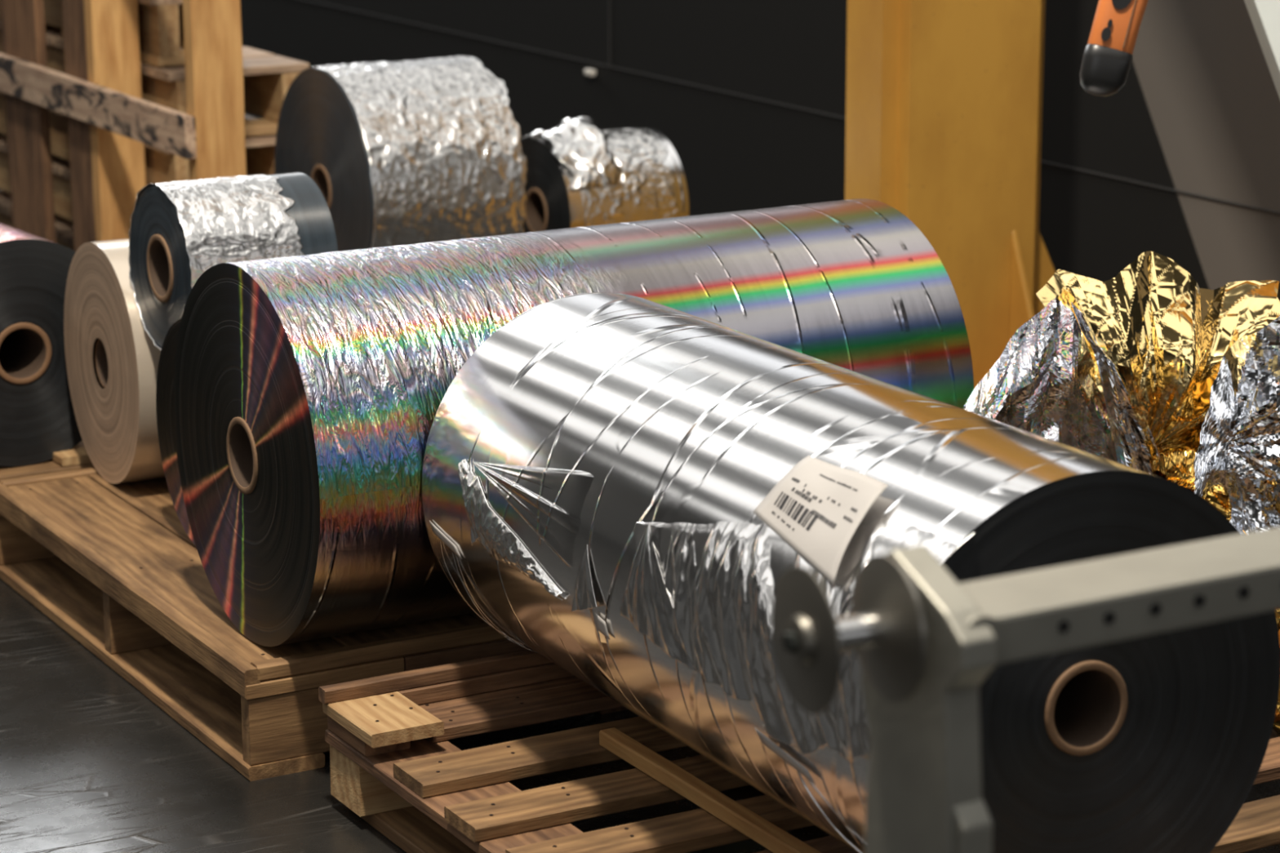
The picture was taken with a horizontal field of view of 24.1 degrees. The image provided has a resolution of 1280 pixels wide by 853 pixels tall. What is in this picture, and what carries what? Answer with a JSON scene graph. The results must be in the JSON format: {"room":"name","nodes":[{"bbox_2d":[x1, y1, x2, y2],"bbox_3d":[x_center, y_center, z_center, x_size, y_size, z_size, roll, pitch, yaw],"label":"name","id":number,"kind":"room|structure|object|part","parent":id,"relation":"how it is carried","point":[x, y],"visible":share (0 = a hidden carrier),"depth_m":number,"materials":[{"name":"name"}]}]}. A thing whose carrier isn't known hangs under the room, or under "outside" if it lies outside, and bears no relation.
{"room":"factory warehouse","nodes":[
{"label":"factory warehouse","id":0,"kind":"room"},
{"bbox_2d":[0,111,1279,852],"bbox_3d":[-2.686,0.051,4.953,18.000,0.001,23.000,-8,16,-28],"label":"floor","id":1,"kind":"structure","parent":0,"point":[89,763],"depth_m":3.46,"materials":[{"name":"concrete"}]},
{"bbox_2d":[0,189,74,250],"bbox_3d":[-1.121,-0.373,6.367,0.282,0.132,1.502,-8,16,-28],"label":"pallet","id":2,"kind":"object","parent":1,"relation":"on","point":[64,227],"visible":0.05,"depth_m":6.34,"materials":[{"name":"brown wood"}]},
{"bbox_2d":[0,133,73,222],"bbox_3d":[-1.114,-0.505,6.340,0.282,0.132,1.502,-8,16,-28],"label":"pallet","id":3,"kind":"object","parent":2,"relation":"on","point":[61,174],"visible":0.07,"depth_m":6.27,"materials":[{"name":"brown wood"}]},
{"bbox_2d":[0,91,275,185],"bbox_3d":[-1.127,-0.633,6.300,0.282,0.132,1.502,-8,16,-28],"label":"pallet","id":4,"kind":"object","parent":3,"relation":"on","point":[161,166],"visible":0.06,"depth_m":5.75,"materials":[{"name":"brown wood"}]},
{"bbox_2d":[0,19,309,137],"bbox_3d":[-1.118,-0.765,6.273,0.282,0.133,1.502,-8,16,-28],"label":"pallet","id":5,"kind":"object","parent":4,"relation":"on","point":[268,77],"visible":0.14,"depth_m":5.70,"materials":[{"name":"brown wood"}]},
{"bbox_2d":[0,0,185,66],"bbox_3d":[-1.215,-0.902,6.266,0.155,0.132,1.500,-8,16,-28],"label":"pallet","id":6,"kind":"object","parent":5,"relation":"on","point":[161,22],"visible":0.31,"depth_m":5.63,"materials":[{"name":"brown wood"}]},
{"bbox_2d":[0,440,94,479],"bbox_3d":[-1.053,-0.017,4.921,0.836,0.134,1.145,-8,16,-28],"label":"wooden pallet","id":7,"kind":"object","parent":1,"relation":"on","point":[77,457],"visible":0.03,"depth_m":4.40,"materials":[{"name":"brown wood"}]},
{"bbox_2d":[0,222,82,466],"bbox_3d":[-1.181,-0.204,4.760,0.336,0.336,1.005,-10,17,-33],"label":"roll","id":8,"kind":"object","parent":7,"relation":"on","point":[37,418],"visible":0.73,"depth_m":4.38,"materials":[{"name":"black plastic"}]},
{"bbox_2d":[0,0,246,251],"bbox_3d":[-1.111,-0.691,5.845,0.113,1.000,1.526,-8,16,-28],"label":"pallet","id":9,"kind":"object","parent":1,"relation":"on","point":[109,122],"visible":0.7,"depth_m":5.66,"materials":[{"name":"orange wood"}]},
{"bbox_2d":[0,466,627,781],"bbox_3d":[-0.230,0.180,4.103,1.054,0.137,0.969,-8,16,-28],"label":"wooden pallet","id":10,"kind":"object","parent":1,"relation":"on","point":[116,566],"visible":0.29,"depth_m":3.75,"materials":[{"name":"brown wood"}]},
{"bbox_2d":[63,238,165,484],"bbox_3d":[-0.663,-0.102,4.268,0.220,0.342,0.342,-7,16,-27],"label":"roll","id":11,"kind":"object","parent":10,"relation":"on","point":[112,362],"visible":0.49,"depth_m":4.18,"materials":[{"name":"beige paper"}]},
{"bbox_2d":[155,319,195,545],"bbox_3d":[-0.222,-0.035,4.056,0.805,0.311,0.311,-8,16,-28],"label":"roll","id":12,"kind":"object","parent":10,"relation":"on","point":[165,376],"visible":0.07,"depth_m":3.96,"materials":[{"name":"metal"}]},
{"bbox_2d":[128,172,337,350],"bbox_3d":[-0.549,-0.224,4.040,0.216,0.227,0.227,-8,16,-29],"label":"roll","id":13,"kind":"object","parent":12,"relation":"on","point":[179,230],"visible":0.6,"depth_m":3.97,"materials":[{"name":"metal"}]},
{"bbox_2d":[173,198,973,646],"bbox_3d":[-0.080,-0.019,3.700,0.886,0.451,0.451,-8,16,-28],"label":"roll","id":14,"kind":"object","parent":10,"relation":"on","point":[308,390],"visible":0.66,"depth_m":3.49,"materials":[{"name":"metal"}]},
{"bbox_2d":[318,648,1279,852],"bbox_3d":[0.427,0.417,3.113,1.125,0.146,1.243,-8,16,-28],"label":"wooden pallet","id":15,"kind":"object","parent":1,"relation":"on","point":[393,764],"depth_m":3.21,"materials":[{"name":"brown wood"}]},
{"bbox_3d":[0.196,0.435,2.855,0.022,0.018,0.945,-8,16,-28],"label":"timber strip","id":16,"kind":"part","parent":15,"relation":"part of","materials":[{"name":"brown wood"}]},
{"bbox_2d":[422,292,1279,852],"bbox_3d":[0.157,0.147,3.008,0.430,0.462,1.014,-7,14,-25],"label":"roll","id":17,"kind":"object","parent":15,"relation":"on","point":[624,487],"visible":0.91,"depth_m":2.72,"materials":[{"name":"white metal"}]},
{"bbox_2d":[963,297,1117,462],"bbox_3d":[0.471,0.058,3.525,0.281,0.414,0.129,-1,14,-5],"label":"foil","id":18,"kind":"object","parent":15,"relation":"on","point":[1041,384],"visible":0.29,"depth_m":3.51,"materials":[{"name":"silver metal"}]},
{"bbox_2d":[1193,315,1279,533],"bbox_3d":[0.783,0.045,3.373,0.351,0.510,0.167,2,14,8],"label":"foil","id":19,"kind":"object","parent":15,"relation":"on","point":[1238,451],"visible":0.41,"depth_m":3.39,"materials":[{"name":"white metal"}]},
{"bbox_2d":[1035,251,1279,457],"bbox_3d":[0.630,-0.083,3.580,0.265,0.242,0.252,-8,16,-28],"label":"foil","id":20,"kind":"object","parent":19,"relation":"on","point":[1169,336],"visible":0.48,"depth_m":3.53,"materials":[{"name":"gold metal"}]},
{"bbox_2d":[1155,448,1229,516],"bbox_3d":[0.667,0.101,3.467,0.121,0.150,0.141,-8,16,-28],"label":"foil","id":21,"kind":"object","parent":19,"relation":"on","point":[1176,466],"visible":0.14,"depth_m":3.45,"materials":[{"name":"gold metal"}]},
{"bbox_2d":[1071,302,1159,476],"bbox_3d":[0.567,-0.009,3.457,0.141,0.270,0.051,-1,14,-4],"label":"foil","id":22,"kind":"object","parent":21,"relation":"on","point":[1135,447],"visible":0.73,"depth_m":3.45,"materials":[{"name":"white metal"}]},
{"bbox_2d":[1243,529,1279,736],"bbox_3d":[0.766,0.234,3.328,0.295,0.265,0.070,-1,14,-1],"label":"foil","id":23,"kind":"object","parent":15,"relation":"on","point":[1276,728],"visible":0.03,"depth_m":3.32,"materials":[{"name":"gold metal"}]},
{"bbox_2d":[844,0,1055,389],"bbox_3d":[0.531,-2.102,4.857,0.640,4.200,0.500,-8,16,-28],"label":"steel column","id":24,"kind":"structure","parent":1,"relation":"on","point":[944,98],"depth_m":5.17,"materials":[{"name":"yellow paint"}]},
{"bbox_2d":[770,526,1279,852],"bbox_3d":[0.562,0.378,2.058,1.100,0.729,0.280,-8,16,-28],"label":"stand","id":25,"kind":"object","parent":1,"relation":"on","point":[925,642],"visible":1,"depth_m":1.77,"materials":[{"name":"metal"}]},
{"bbox_3d":[0.173,0.430,1.855,0.025,0.728,0.108,-8,16,-28],"label":"post plate","id":26,"kind":"part","parent":25,"relation":"part of","materials":[{"name":"metal"}]},
{"bbox_3d":[0.589,0.064,2.003,0.928,0.030,0.070,-8,16,-28],"label":"arm","id":27,"kind":"part","parent":25,"relation":"part of","materials":[{"name":"metal"}]},
{"bbox_2d":[1244,0,1279,98],"bbox_3d":[0.911,-0.720,4.290,0.969,1.935,0.141,9,17,32],"label":"machine leg","id":28,"kind":"object","parent":1,"relation":"on","point":[1264,15],"visible":1,"depth_m":4.26,"materials":[{"name":"grey paint"}]},
{"bbox_3d":[-0.334,-0.187,5.628,0.801,0.119,0.500,-8,16,-28],"label":"wooden pallet","id":29,"kind":"object","parent":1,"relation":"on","visible":0},
{"bbox_2d":[274,55,527,251],"bbox_3d":[-0.437,-0.444,5.450,0.318,0.443,0.444,-8,16,-28],"label":"roll","id":30,"kind":"object","parent":29,"relation":"on","point":[427,150],"visible":0.73,"depth_m":5.29,"materials":[{"name":"metal"}]},
{"bbox_2d":[520,116,688,232],"bbox_3d":[-0.087,-0.433,5.658,0.259,0.310,0.285,-8,16,-28],"label":"roll","id":31,"kind":"object","parent":29,"relation":"on","point":[580,174],"visible":0.62,"depth_m":5.55,"materials":[{"name":"white metal"}]},
{"bbox_2d":[240,0,1279,289],"bbox_3d":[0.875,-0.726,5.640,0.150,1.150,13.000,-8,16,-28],"label":"wall","id":32,"kind":"structure","parent":0,"point":[1197,108],"depth_m":6.43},
{"bbox_2d":[584,68,595,76],"bbox_3d":[-0.121,-0.858,7.255,0.017,0.016,0.035,-8,16,-28],"label":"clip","id":33,"kind":"object","parent":32,"relation":"attached to","point":[588,72],"visible":1,"depth_m":7.24,"materials":[{"name":"white plastic"}]},
{"bbox_2d":[608,0,610,66],"bbox_3d":[-0.074,-1.257,7.089,0.004,0.806,0.003,-8,16,-28],"label":"trim","id":34,"kind":"structure","parent":32,"relation":"attached to","point":[609,1],"depth_m":7.16,"materials":[{"name":"grey metal"}]},
{"bbox_2d":[304,0,1279,214],"bbox_3d":[0.809,-0.490,5.659,0.004,0.003,13.000,-8,16,-28],"label":"trim","id":35,"kind":"structure","parent":32,"relation":"attached to","point":[593,63],"depth_m":6.63,"materials":[{"name":"grey metal"}]},
{"bbox_2d":[1079,0,1148,96],"bbox_3d":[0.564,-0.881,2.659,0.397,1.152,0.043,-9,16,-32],"label":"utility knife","id":36,"kind":"object","parent":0,"point":[1107,58],"visible":1,"depth_m":2.68,"materials":[{"name":"orange plastic"}]}
]}

